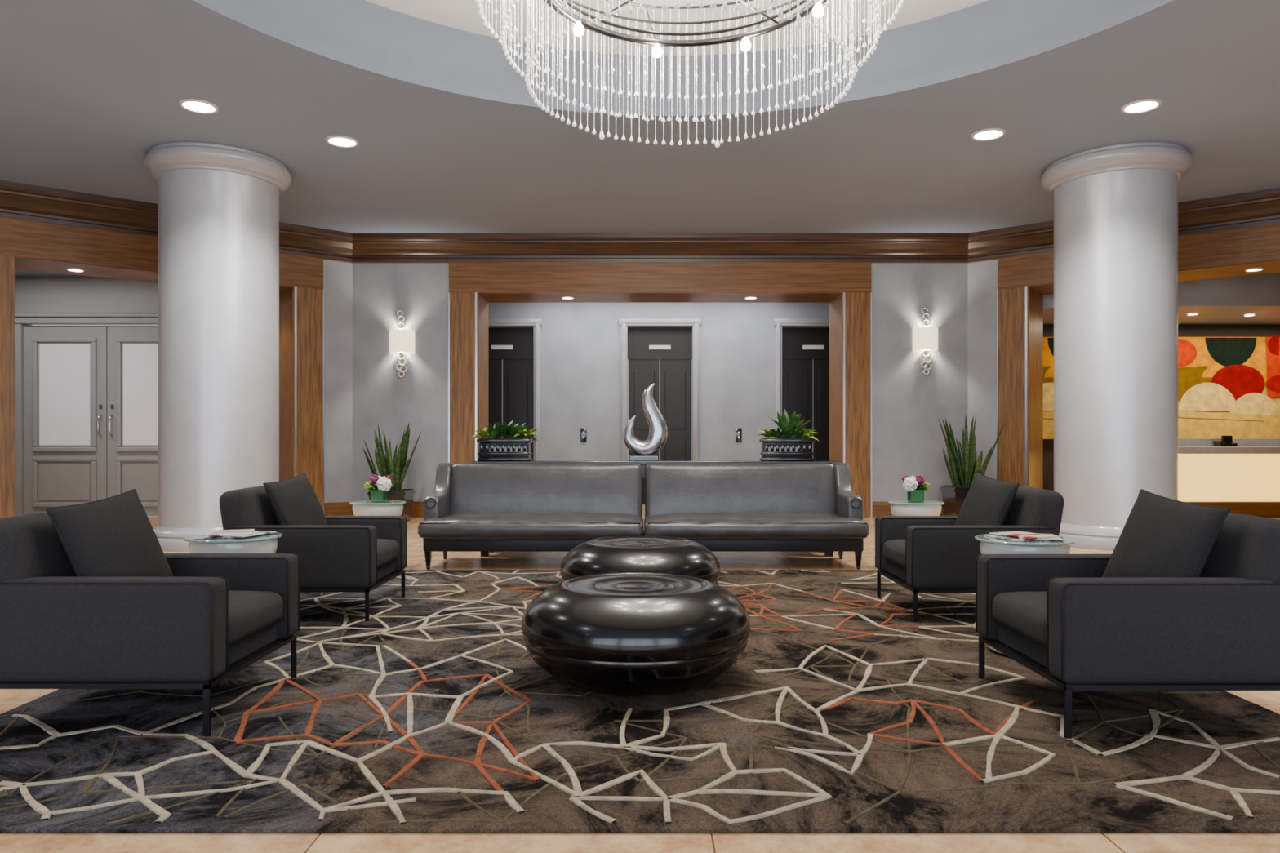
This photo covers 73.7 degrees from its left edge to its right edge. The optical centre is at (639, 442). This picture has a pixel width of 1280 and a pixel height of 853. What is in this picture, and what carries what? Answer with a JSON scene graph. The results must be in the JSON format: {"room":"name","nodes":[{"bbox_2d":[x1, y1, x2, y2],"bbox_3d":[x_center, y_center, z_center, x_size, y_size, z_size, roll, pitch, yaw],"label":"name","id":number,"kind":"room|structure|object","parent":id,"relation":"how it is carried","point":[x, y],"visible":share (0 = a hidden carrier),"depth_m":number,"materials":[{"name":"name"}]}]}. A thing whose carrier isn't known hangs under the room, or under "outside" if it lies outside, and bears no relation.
{"room":"hotel lobby","nodes":[
{"label":"hotel lobby","id":0,"kind":"room"},
{"bbox_2d":[14,268,83,275],"bbox_3d":[-8.525,-2.650,11.200,6.550,0.100,4.600,0,0,0],"label":"ceiling","id":1,"kind":"structure","parent":0,"point":[17,272],"depth_m":13.13,"materials":[{"name":"paint"}]},
{"bbox_2d":[14,275,115,325],"bbox_3d":[-8.575,-0.750,13.400,6.050,3.800,0.200,0,0,0],"label":"wall","id":2,"kind":"structure","parent":0,"point":[15,277],"depth_m":13.30,"materials":[{"name":"paint"}]},
{"bbox_2d":[14,279,158,516],"bbox_3d":[-8.310,-0.700,13.290,3.100,3.700,0.220,0,0,0],"label":"door","id":3,"kind":"structure","parent":2,"relation":"in","point":[37,301],"depth_m":13.27,"materials":[{"name":"paint"}]},
{"bbox_2d":[23,325,106,515],"bbox_3d":[-8.961,-0.345,13.286,1.287,2.970,0.149,0,0,0],"label":"leaf","id":4,"kind":"object","parent":3,"relation":"attached to","point":[65,366],"depth_m":13.29,"materials":[{"name":"paint"}]},
{"bbox_2d":[106,325,158,515],"bbox_3d":[-7.659,-0.345,13.286,1.287,2.970,0.149,0,0,0],"label":"leaf","id":5,"kind":"object","parent":3,"relation":"attached to","point":[132,351],"depth_m":13.29,"materials":[{"name":"paint"}]},
{"bbox_2d":[0,217,323,293],"bbox_3d":[-6.542,-2.558,11.815,3.534,0.503,3.013,0,0,0],"label":"lintel","id":6,"kind":"object","parent":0,"point":[36,246],"depth_m":11.17,"materials":[{"name":"brown wood"}]},
{"bbox_2d":[323,259,352,502],"bbox_3d":[-6.717,-1.015,11.968,5.117,4.330,0.810,0,0,-38],"label":"wall","id":7,"kind":"structure","parent":0,"point":[337,275],"depth_m":13.07,"materials":[{"name":"grey paint"}]},
{"bbox_2d":[66,268,84,271],"bbox_3d":[-7.521,-2.299,11.370,0.212,0.012,0.212,0,0,0],"label":"recessed light","id":8,"kind":"object","parent":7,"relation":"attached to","point":[68,269],"visible":1,"depth_m":11.36,"materials":[{"name":"white plastic"}]},
{"bbox_2d":[0,254,322,519],"bbox_3d":[-6.551,-0.584,11.824,3.533,3.467,3.007,0,0,0],"label":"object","id":9,"kind":"structure","parent":7,"relation":"attached to","point":[309,300],"depth_m":12.71,"materials":[{"name":"brown wood"}]},
{"bbox_2d":[294,286,324,512],"bbox_3d":[-4.941,-0.584,12.773,0.350,3.467,0.311,0,0,0],"label":"door frame trim","id":10,"kind":"structure","parent":7,"relation":"attached to","point":[295,287],"depth_m":12.64,"materials":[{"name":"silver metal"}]},
{"bbox_2d":[324,502,352,515],"bbox_3d":[-4.615,1.030,13.054,0.440,0.240,0.030,0,0,-38],"label":"baseboard","id":11,"kind":"structure","parent":7,"relation":"attached to","point":[335,508],"depth_m":13.04,"materials":[{"name":"brown wood"}]},
{"bbox_2d":[560,296,573,299],"bbox_3d":[-1.149,-2.299,13.550,0.212,0.012,0.212,0,0,0],"label":"recessed light","id":12,"kind":"object","parent":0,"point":[563,297],"visible":1,"depth_m":13.55,"materials":[{"name":"white ceramic"}]},
{"bbox_2d":[0,0,1279,233],"bbox_3d":[0.310,-3.665,4.950,18.018,0.970,16.700,0,0,0],"label":"ceiling","id":13,"kind":"structure","parent":0,"point":[451,138],"depth_m":8.20,"materials":[{"name":"paint"}]},
{"bbox_2d":[178,98,218,114],"bbox_3d":[-4.165,-3.174,8.059,0.338,0.012,0.338,0,0,0],"label":"recessed light","id":14,"kind":"object","parent":13,"relation":"in","point":[198,106],"visible":1,"depth_m":8.06,"materials":[{"name":"white plastic"}]},
{"bbox_2d":[324,135,359,147],"bbox_3d":[-3.139,-3.174,9.000,0.338,0.012,0.338,0,0,0],"label":"recessed light","id":15,"kind":"object","parent":13,"relation":"in","point":[335,140],"visible":1,"depth_m":9.00,"materials":[{"name":"white ceramic"}]},
{"bbox_2d":[475,0,904,147],"bbox_3d":[0.310,-2.965,5.439,2.681,1.489,2.680,0,0,13],"label":"crystal chandelier","id":16,"kind":"object","parent":13,"relation":"hanging from","point":[815,6],"visible":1,"depth_m":6.15,"materials":[{"name":"clear glass"}]},
{"bbox_2d":[970,128,1005,141],"bbox_3d":[3.589,-3.174,8.794,0.338,0.012,0.338,0,0,0],"label":"recessed light","id":17,"kind":"object","parent":13,"relation":"in","point":[990,134],"visible":1,"depth_m":8.78,"materials":[{"name":"white plastic"}]},
{"bbox_2d":[1120,98,1162,114],"bbox_3d":[4.734,-3.174,8.059,0.338,0.012,0.338,0,0,0],"label":"recessed light","id":18,"kind":"object","parent":13,"relation":"in","point":[1148,104],"visible":1,"depth_m":8.06,"materials":[{"name":"white plastic"}]},
{"bbox_2d":[0,504,1279,852],"bbox_3d":[1.250,1.250,6.450,26.500,0.200,19.700,0,0,0],"label":"floor","id":19,"kind":"structure","parent":0,"point":[10,699],"depth_m":2.46,"materials":[{"name":"stone"}]},
{"bbox_2d":[153,524,222,551],"bbox_3d":[-4.790,1.030,9.740,1.484,0.240,1.484,0,0,0],"label":"base","id":20,"kind":"object","parent":19,"relation":"on","point":[170,539],"visible":0.23,"depth_m":9.07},
{"bbox_2d":[158,168,279,528],"bbox_3d":[-4.790,-1.020,9.740,1.236,3.940,1.236,0,0,0],"label":"shaft","id":21,"kind":"object","parent":20,"relation":"on","point":[219,230],"visible":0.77,"depth_m":9.20,"materials":[{"name":"paint"}]},
{"bbox_2d":[143,142,291,195],"bbox_3d":[-4.790,-3.055,9.740,1.510,0.250,1.510,0,0,0],"label":"capital","id":22,"kind":"object","parent":21,"relation":"on","point":[161,158],"visible":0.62,"depth_m":9.15,"materials":[{"name":"white paint"}]},
{"bbox_2d":[349,499,406,515],"bbox_3d":[-2.410,0.846,7.850,0.500,0.608,0.500,0,0,0],"label":"side table","id":23,"kind":"object","parent":19,"relation":"on","point":[362,508],"visible":0.38,"depth_m":7.67,"materials":[{"name":"white ceramic"}]},
{"bbox_2d":[363,474,392,502],"bbox_3d":[-2.407,0.415,7.850,0.262,0.249,0.236,0,0,0],"label":"flower arrangement","id":24,"kind":"object","parent":23,"relation":"on","point":[378,487],"visible":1,"depth_m":7.79,"materials":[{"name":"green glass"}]},
{"bbox_2d":[363,422,421,521],"bbox_3d":[-3.604,0.412,12.472,0.805,1.477,0.824,0,0,0],"label":"potted snake plant","id":25,"kind":"object","parent":19,"relation":"on","point":[397,468],"visible":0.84,"depth_m":12.32,"materials":[{"name":"green plant"}]},
{"bbox_2d":[417,462,644,569],"bbox_3d":[-0.976,0.675,8.033,2.018,0.950,0.974,0,0,0],"label":"leather sofa","id":26,"kind":"object","parent":19,"relation":"on","point":[471,507],"visible":0.98,"depth_m":8.23,"materials":[{"name":"grey leather"}]},
{"bbox_2d":[417,512,644,540],"bbox_3d":[-0.976,0.774,7.929,2.018,0.220,0.766,0,0,0],"label":"seat cushion","id":27,"kind":"object","parent":26,"relation":"on","point":[434,526],"depth_m":7.58,"materials":[{"name":"grey leather"}]},
{"bbox_2d":[0,569,1279,832],"bbox_3d":[0.000,1.139,5.065,5.360,0.021,5.110,0,0,0],"label":"area rug","id":28,"kind":"object","parent":19,"relation":"on","point":[839,711],"visible":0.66,"depth_m":3.24,"materials":[{"name":"carpet"}]},
{"bbox_2d":[0,488,299,736],"bbox_3d":[-2.130,0.667,3.680,0.994,0.914,0.857,0,0,0],"label":"armchair","id":29,"kind":"object","parent":28,"relation":"on","point":[91,596],"visible":1,"depth_m":3.27,"materials":[{"name":"grey fabric"}]},
{"bbox_2d":[45,488,173,577],"bbox_3d":[-2.244,0.449,3.650,0.227,0.479,0.504,0,0,10],"label":"throw pillow","id":30,"kind":"object","parent":29,"relation":"on","point":[115,535],"depth_m":3.55,"materials":[{"name":"fabric"}]},
{"bbox_2d":[228,590,283,647],"bbox_3d":[-2.000,0.759,3.680,0.734,0.184,0.565,0,0,0],"label":"seat cushion","id":31,"kind":"object","parent":29,"relation":"on","point":[254,615],"depth_m":3.69,"materials":[{"name":"grey fabric"}]},
{"bbox_2d":[182,532,282,553],"bbox_3d":[-2.260,0.820,4.750,0.500,0.608,0.500,0,0,0],"label":"side table","id":32,"kind":"object","parent":28,"relation":"on","point":[265,543],"visible":0.27,"depth_m":4.57,"materials":[{"name":"white ceramic"}]},
{"bbox_2d":[192,528,275,538],"bbox_3d":[-2.249,0.505,4.738,0.371,0.019,0.344,0,0,0],"label":"magazine stack","id":33,"kind":"object","parent":32,"relation":"on","point":[222,534],"visible":1,"depth_m":4.67,"materials":[{"name":"white paper"}]},
{"bbox_2d":[192,532,235,538],"bbox_3d":[-2.310,0.511,4.720,0.210,0.006,0.280,0,0,-9],"label":"magazine","id":34,"kind":"object","parent":33,"relation":"on","point":[212,535],"depth_m":4.60,"materials":[{"name":"white paper"}]},
{"bbox_2d":[209,528,254,536],"bbox_3d":[-2.260,0.498,4.740,0.210,0.006,0.280,0,0,-23],"label":"magazine","id":35,"kind":"object","parent":33,"relation":"on","point":[245,532],"depth_m":4.71,"materials":[{"name":"white paper"}]},
{"bbox_2d":[208,530,275,537],"bbox_3d":[-2.200,0.505,4.730,0.210,0.006,0.280,0,0,14],"label":"magazine","id":36,"kind":"object","parent":33,"relation":"on","point":[221,534],"depth_m":4.67,"materials":[{"name":"white paper"}]},
{"bbox_2d":[218,472,407,621],"bbox_3d":[-2.190,0.667,5.790,0.994,0.914,0.857,0,0,0],"label":"armchair","id":37,"kind":"object","parent":28,"relation":"on","point":[335,553],"visible":0.72,"depth_m":5.40,"materials":[{"name":"grey fabric"}]},
{"bbox_2d":[262,472,328,524],"bbox_3d":[-2.304,0.449,5.760,0.226,0.479,0.505,0,0,10],"label":"throw pillow","id":38,"kind":"object","parent":37,"relation":"on","point":[294,500],"depth_m":5.66,"materials":[{"name":"fabric"}]},
{"bbox_2d":[377,538,399,568],"bbox_3d":[-2.060,0.759,5.790,0.734,0.184,0.565,0,0,0],"label":"seat cushion","id":39,"kind":"object","parent":37,"relation":"on","point":[388,549],"depth_m":5.82,"materials":[{"name":"grey fabric"}]},
{"bbox_2d":[520,572,750,696],"bbox_3d":[-0.020,0.900,4.120,1.098,0.447,1.098,0,0,0],"label":"coffee table","id":40,"kind":"object","parent":28,"relation":"on","point":[619,633],"visible":1,"depth_m":3.71,"materials":[{"name":"brown paint"}]},
{"bbox_2d":[560,535,720,584],"bbox_3d":[0.003,0.900,5.870,1.098,0.447,1.098,0,0,0],"label":"coffee table","id":41,"kind":"object","parent":28,"relation":"on","point":[632,553],"visible":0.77,"depth_m":5.52,"materials":[{"name":"brown paint"}]},
{"bbox_2d":[875,472,1063,622],"bbox_3d":[2.200,0.667,5.770,0.994,0.914,0.857,0,0,0],"label":"armchair","id":42,"kind":"object","parent":28,"relation":"on","point":[918,553],"visible":0.65,"depth_m":5.39,"materials":[{"name":"grey fabric"}]},
{"bbox_2d":[883,538,905,568],"bbox_3d":[2.070,0.759,5.770,0.734,0.184,0.565,0,0,0],"label":"seat cushion","id":43,"kind":"object","parent":42,"relation":"on","point":[894,549],"depth_m":5.80,"materials":[{"name":"grey fabric"}]},
{"bbox_2d":[954,472,1019,525],"bbox_3d":[2.314,0.449,5.740,0.226,0.479,0.505,0,0,-10],"label":"throw pillow","id":44,"kind":"object","parent":42,"relation":"on","point":[988,501],"depth_m":5.63,"materials":[{"name":"fabric"}]},
{"bbox_2d":[974,533,1075,654],"bbox_3d":[2.080,0.820,4.620,0.500,0.608,0.500,0,0,0],"label":"side table","id":45,"kind":"object","parent":28,"relation":"on","point":[988,545],"visible":0.23,"depth_m":4.45,"materials":[{"name":"white ceramic"}]},
{"bbox_2d":[984,531,1063,541],"bbox_3d":[2.091,0.505,4.618,0.371,0.019,0.344,0,0,0],"label":"magazine stack","id":46,"kind":"object","parent":45,"relation":"on","point":[1007,535],"visible":1,"depth_m":4.54,"materials":[{"name":"white paper"}]},
{"bbox_2d":[984,534,1050,541],"bbox_3d":[2.030,0.511,4.600,0.210,0.006,0.280,0,0,-9],"label":"magazine","id":47,"kind":"object","parent":46,"relation":"on","point":[1007,537],"depth_m":4.50,"materials":[{"name":"white paper"}]},
{"bbox_2d":[989,531,1060,538],"bbox_3d":[2.080,0.498,4.620,0.210,0.006,0.280,0,0,-23],"label":"magazine","id":48,"kind":"object","parent":46,"relation":"on","point":[1006,535],"depth_m":4.58,"materials":[{"name":"white paper"}]},
{"bbox_2d":[1017,533,1063,540],"bbox_3d":[2.140,0.505,4.610,0.210,0.006,0.280,0,0,14],"label":"magazine","id":49,"kind":"object","parent":46,"relation":"on","point":[1020,536],"depth_m":4.50,"materials":[{"name":"white paper"}]},
{"bbox_2d":[975,488,1279,738],"bbox_3d":[2.100,0.667,3.660,0.994,0.914,0.857,0,0,0],"label":"armchair","id":50,"kind":"object","parent":28,"relation":"on","point":[1187,595],"visible":1,"depth_m":3.24,"materials":[{"name":"grey fabric"}]},
{"bbox_2d":[992,591,1046,648],"bbox_3d":[1.970,0.759,3.660,0.734,0.184,0.565,0,0,0],"label":"seat cushion","id":51,"kind":"object","parent":50,"relation":"on","point":[1020,616],"depth_m":3.66,"materials":[{"name":"grey fabric"}]},
{"bbox_2d":[1102,488,1230,577],"bbox_3d":[2.214,0.449,3.630,0.226,0.479,0.504,0,0,-10],"label":"throw pillow","id":52,"kind":"object","parent":50,"relation":"on","point":[1161,536],"depth_m":3.53,"materials":[{"name":"fabric"}]},
{"bbox_2d":[471,460,841,556],"bbox_3d":[0.170,0.667,8.820,3.720,0.965,0.480,0,0,0],"label":"console table","id":53,"kind":"object","parent":19,"relation":"on","point":[643,464],"visible":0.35,"depth_m":8.58,"materials":[{"name":"brown paint"}]},
{"bbox_2d":[472,420,538,461],"bbox_3d":[-1.381,-0.027,8.788,0.708,0.422,0.374,0,0,0],"label":"succulent planter","id":54,"kind":"object","parent":53,"relation":"on","point":[492,449],"visible":1,"depth_m":8.67,"materials":[{"name":"metal"}]},
{"bbox_2d":[623,382,667,461],"bbox_3d":[0.058,-0.215,8.780,0.455,0.799,0.180,0,0,0],"label":"sculpture","id":55,"kind":"object","parent":53,"relation":"on","point":[657,437],"visible":1,"depth_m":8.74,"materials":[{"name":"silver metal"}]},
{"bbox_2d":[755,408,818,461],"bbox_3d":[1.529,-0.088,8.780,0.662,0.545,0.419,0,0,0],"label":"succulent planter","id":56,"kind":"object","parent":53,"relation":"on","point":[779,449],"visible":1,"depth_m":8.67,"materials":[{"name":"black ceramic"}]},
{"bbox_2d":[644,462,869,569],"bbox_3d":[1.042,0.675,8.034,2.005,0.950,0.971,0,0,0],"label":"leather sofa","id":57,"kind":"object","parent":19,"relation":"on","point":[717,507],"visible":0.97,"depth_m":8.23,"materials":[{"name":"grey leather"}]},
{"bbox_2d":[644,512,869,540],"bbox_3d":[1.042,0.775,7.930,2.005,0.218,0.763,0,0,0],"label":"seat cushion","id":58,"kind":"object","parent":57,"relation":"on","point":[687,526],"depth_m":7.58,"materials":[{"name":"grey leather"}]},
{"bbox_2d":[887,499,944,515],"bbox_3d":[2.540,0.846,7.860,0.500,0.608,0.500,0,0,0],"label":"side table","id":59,"kind":"object","parent":19,"relation":"on","point":[901,507],"visible":0.37,"depth_m":7.68,"materials":[{"name":"white ceramic"}]},
{"bbox_2d":[901,475,930,502],"bbox_3d":[2.539,0.416,7.866,0.260,0.248,0.211,0,0,0],"label":"flower arrangement","id":60,"kind":"object","parent":59,"relation":"on","point":[915,491],"visible":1,"depth_m":7.80,"materials":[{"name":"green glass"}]},
{"bbox_2d":[937,415,1005,515],"bbox_3d":[4.757,0.362,12.224,0.888,1.576,0.763,0,0,24],"label":"potted snake plant","id":61,"kind":"object","parent":19,"relation":"on","point":[963,468],"visible":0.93,"depth_m":12.14,"materials":[{"name":"green plant"}]},
{"bbox_2d":[1058,523,1123,551],"bbox_3d":[5.410,1.030,9.740,1.484,0.240,1.484,0,0,0],"label":"base","id":62,"kind":"object","parent":19,"relation":"on","point":[1091,537],"visible":0.21,"depth_m":9.25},
{"bbox_2d":[1053,168,1177,527],"bbox_3d":[5.410,-1.020,9.740,1.236,3.940,1.236,0,0,0],"label":"shaft","id":63,"kind":"object","parent":62,"relation":"on","point":[1116,232],"visible":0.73,"depth_m":9.22,"materials":[{"name":"paint"}]},
{"bbox_2d":[1040,142,1192,196],"bbox_3d":[5.410,-3.055,9.740,1.510,0.250,1.510,0,0,0],"label":"capital","id":64,"kind":"object","parent":63,"relation":"on","point":[1175,158],"visible":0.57,"depth_m":9.15,"materials":[{"name":"white paint"}]},
{"bbox_2d":[1177,438,1279,517],"bbox_3d":[10.225,0.540,13.485,6.950,1.220,0.830,0,0,0],"label":"reception desk","id":65,"kind":"object","parent":19,"relation":"on","point":[1244,478],"visible":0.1,"depth_m":13.18,"materials":[{"name":"beige wood"}]},
{"bbox_2d":[1213,435,1237,446],"bbox_3d":[9.200,-0.028,13.420,0.260,0.170,0.200,0,0,0],"label":"desk phone","id":66,"kind":"object","parent":65,"relation":"on","point":[1226,441],"visible":1,"depth_m":13.42,"materials":[{"name":"black plastic"}]},
{"bbox_2d":[1177,446,1279,453],"bbox_3d":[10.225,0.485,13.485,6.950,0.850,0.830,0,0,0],"label":"countertop","id":67,"kind":"structure","parent":65,"relation":"on","point":[1181,450],"depth_m":13.07,"materials":[{"name":"stone"}]},
{"bbox_2d":[488,302,829,460],"bbox_3d":[0.200,-0.850,15.950,10.800,4.000,0.300,0,0,0],"label":"wall","id":68,"kind":"structure","parent":0,"point":[580,342],"depth_m":15.80,"materials":[{"name":"grey paint"}]},
{"bbox_2d":[491,345,512,349],"bbox_3d":[-2.570,-1.777,15.890,0.400,0.080,0.020,0,0,0],"label":"plate","id":69,"kind":"object","parent":68,"relation":"attached to","point":[493,347],"visible":1,"depth_m":15.88,"materials":[{"name":"grey metal"}]},
{"bbox_2d":[488,359,533,460],"bbox_3d":[-2.570,-0.501,15.932,1.180,3.302,0.055,0,0,0],"label":"door leaves","id":70,"kind":"structure","parent":68,"relation":"in","point":[517,374],"depth_m":15.91,"materials":[{"name":"black wood"}]},
{"bbox_2d":[488,327,533,359],"bbox_3d":[-2.570,-1.852,15.920,1.200,0.590,0.040,0,0,0],"label":"header","id":71,"kind":"object","parent":68,"relation":"attached to","point":[521,339],"visible":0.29,"depth_m":15.90,"materials":[{"name":"black wood"}]},
{"bbox_2d":[488,318,542,460],"bbox_3d":[-2.570,-0.574,15.755,1.520,3.447,0.089,0,0,0],"label":"frame","id":72,"kind":"object","parent":68,"relation":"attached to","point":[536,323],"visible":0.37,"depth_m":15.73,"materials":[{"name":"white paint"}]},
{"bbox_2d":[580,428,586,442],"bbox_3d":[-1.043,-0.140,15.786,0.110,0.260,0.024,0,0,0],"label":"panel","id":73,"kind":"object","parent":68,"relation":"attached to","point":[583,431],"visible":1,"depth_m":15.78,"materials":[{"name":"silver metal"}]},
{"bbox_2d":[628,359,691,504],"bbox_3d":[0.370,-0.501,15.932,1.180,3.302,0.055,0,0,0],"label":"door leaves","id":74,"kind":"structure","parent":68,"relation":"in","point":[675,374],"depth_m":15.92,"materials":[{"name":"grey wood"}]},
{"bbox_2d":[618,318,701,460],"bbox_3d":[0.370,-0.574,15.755,1.520,3.447,0.089,0,0,0],"label":"frame","id":75,"kind":"object","parent":68,"relation":"attached to","point":[624,323],"visible":0.73,"depth_m":15.73,"materials":[{"name":"white paint"}]},
{"bbox_2d":[627,327,692,359],"bbox_3d":[0.370,-1.852,15.920,1.200,0.590,0.040,0,0,0],"label":"header","id":76,"kind":"object","parent":68,"relation":"attached to","point":[639,339],"visible":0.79,"depth_m":15.90,"materials":[{"name":"black wood"}]},
{"bbox_2d":[648,345,671,349],"bbox_3d":[0.370,-1.777,15.890,0.400,0.080,0.020,0,0,0],"label":"plate","id":77,"kind":"object","parent":68,"relation":"attached to","point":[651,347],"visible":1,"depth_m":15.88,"materials":[{"name":"grey metal"}]},
{"bbox_2d":[735,428,742,442],"bbox_3d":[1.825,-0.140,15.786,0.110,0.260,0.024,0,0,0],"label":"panel","id":78,"kind":"object","parent":68,"relation":"attached to","point":[738,431],"visible":1,"depth_m":15.78,"materials":[{"name":"silver metal"}]},
{"bbox_2d":[773,318,829,438],"bbox_3d":[3.230,-0.574,15.755,1.520,3.447,0.089,0,0,0],"label":"frame","id":79,"kind":"object","parent":68,"relation":"attached to","point":[779,323],"visible":0.42,"depth_m":15.73,"materials":[{"name":"white paint"}]},
{"bbox_2d":[782,359,829,460],"bbox_3d":[3.230,-0.501,15.932,1.180,3.302,0.055,0,0,0],"label":"door leaves","id":80,"kind":"structure","parent":68,"relation":"in","point":[805,382],"depth_m":15.90,"materials":[{"name":"black wood"}]},
{"bbox_2d":[782,327,829,359],"bbox_3d":[3.230,-1.852,15.920,1.200,0.590,0.040,0,0,0],"label":"header","id":81,"kind":"object","parent":68,"relation":"attached to","point":[793,339],"visible":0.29,"depth_m":15.90,"materials":[{"name":"black wood"}]},
{"bbox_2d":[802,345,824,349],"bbox_3d":[3.230,-1.777,15.890,0.400,0.080,0.020,0,0,0],"label":"plate","id":82,"kind":"object","parent":68,"relation":"attached to","point":[804,347],"visible":1,"depth_m":15.88,"materials":[{"name":"grey metal"}]},
{"bbox_2d":[449,292,870,517],"bbox_3d":[0.310,-0.584,13.590,6.500,3.467,0.880,0,0,0],"label":"pillars","id":83,"kind":"structure","parent":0,"point":[462,304],"depth_m":13.15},
{"bbox_2d":[352,262,968,502],"bbox_3d":[0.310,-1.015,13.610,9.560,4.330,0.820,0,0,0],"label":"wall","id":84,"kind":"structure","parent":0,"point":[908,440],"depth_m":13.20,"materials":[{"name":"grey paint"}]},
{"bbox_2d":[389,309,414,377],"bbox_3d":[-3.678,-1.524,13.135,0.380,1.055,0.128,0,0,0],"label":"wall sconce","id":85,"kind":"object","parent":84,"relation":"attached to","point":[402,340],"visible":1,"depth_m":13.11,"materials":[{"name":"silver metal"}]},
{"bbox_2d":[0,180,1279,262],"bbox_3d":[0.310,-2.980,5.000,17.618,0.400,16.400,0,0,0],"label":"trim","id":86,"kind":"structure","parent":84,"relation":"attached to","point":[19,201],"depth_m":12.96,"materials":[{"name":"brown wood"}]},
{"bbox_2d":[352,502,944,517],"bbox_3d":[0.310,1.030,13.185,9.520,0.240,0.030,0,0,0],"label":"baseboard","id":87,"kind":"structure","parent":84,"relation":"attached to","point":[879,508],"depth_m":13.17,"materials":[{"name":"brown wood"}]},
{"bbox_2d":[448,262,871,302],"bbox_3d":[0.310,-2.558,13.583,6.500,0.503,0.895,0,0,0],"label":"lintel","id":88,"kind":"object","parent":84,"relation":"attached to","point":[495,282],"depth_m":13.14,"materials":[{"name":"brown wood"}]},
{"bbox_2d":[448,292,872,517],"bbox_3d":[0.310,-0.584,13.165,6.530,3.467,0.070,0,0,0],"label":"trim","id":89,"kind":"structure","parent":84,"relation":"attached to","point":[871,293],"depth_m":13.13,"materials":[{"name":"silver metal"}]},
{"bbox_2d":[744,296,757,299],"bbox_3d":[1.759,-2.299,13.550,0.212,0.012,0.212,0,0,0],"label":"recessed light","id":90,"kind":"object","parent":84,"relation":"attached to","point":[748,297],"visible":1,"depth_m":13.55,"materials":[{"name":"white plastic"}]},
{"bbox_2d":[912,306,937,375],"bbox_3d":[4.410,-1.563,13.135,0.380,1.055,0.128,0,0,0],"label":"wall sconce","id":91,"kind":"object","parent":84,"relation":"attached to","point":[925,338],"visible":1,"depth_m":13.12,"materials":[{"name":"white fabric"}]},
{"bbox_2d":[968,259,997,484],"bbox_3d":[7.337,-1.015,11.968,5.117,4.330,0.810,0,0,38],"label":"wall","id":92,"kind":"structure","parent":0,"point":[982,275],"depth_m":13.06,"materials":[{"name":"grey paint"}]},
{"bbox_2d":[996,286,1027,486],"bbox_3d":[5.561,-0.584,12.773,0.350,3.467,0.311,0,0,0],"label":"door frame trim","id":93,"kind":"structure","parent":92,"relation":"attached to","point":[1026,287],"depth_m":12.63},
{"bbox_2d":[998,286,1043,488],"bbox_3d":[7.171,-0.584,11.824,3.533,3.467,3.007,0,0,0],"label":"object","id":94,"kind":"structure","parent":92,"relation":"attached to","point":[1011,301],"depth_m":12.78,"materials":[{"name":"brown wood"}]},
{"bbox_2d":[1244,267,1263,271],"bbox_3d":[8.168,-2.299,11.348,0.212,0.012,0.212,0,0,0],"label":"recessed light","id":95,"kind":"object","parent":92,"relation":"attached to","point":[1255,269],"visible":1,"depth_m":11.35,"materials":[{"name":"white plastic"}]},
{"bbox_2d":[997,222,1279,294],"bbox_3d":[7.162,-2.558,11.815,3.535,0.503,3.013,0,0,0],"label":"lintel","id":96,"kind":"object","parent":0,"point":[1228,252],"depth_m":11.32,"materials":[{"name":"brown wood"}]},
{"bbox_2d":[1043,324,1279,491],"bbox_3d":[10.050,-0.750,15.200,8.700,3.800,0.200,0,0,0],"label":"wall","id":97,"kind":"structure","parent":0,"point":[1184,330],"depth_m":15.10,"materials":[{"name":"brown wood"}]},
{"bbox_2d":[1043,337,1053,439],"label":"wall art","id":98,"kind":"object","parent":97,"relation":"attached to","point":[1048,342],"depth_m":14.99},
{"bbox_2d":[1177,334,1279,438],"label":"wall art","id":99,"kind":"object","parent":97,"relation":"attached to","point":[1228,386],"depth_m":14.98},
{"bbox_2d":[1043,273,1279,324],"bbox_3d":[10.050,-2.375,14.100,8.700,0.550,2.000,0,0,0],"label":"header beam","id":100,"kind":"structure","parent":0,"point":[1219,300],"depth_m":13.10,"materials":[{"name":"grey paint"}]},
{"bbox_2d":[1186,313,1199,315],"bbox_3d":[9.000,-2.089,13.900,0.175,0.012,0.175,0,0,0],"label":"recessed light","id":101,"kind":"object","parent":100,"relation":"in","point":[1189,314],"visible":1,"depth_m":13.90,"materials":[{"name":"white ceramic"}]},
{"bbox_2d":[1243,314,1256,316],"bbox_3d":[10.000,-2.089,14.000,0.175,0.012,0.175,0,0,0],"label":"recessed light","id":102,"kind":"object","parent":100,"relation":"in","point":[1247,315],"visible":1,"depth_m":14.01,"materials":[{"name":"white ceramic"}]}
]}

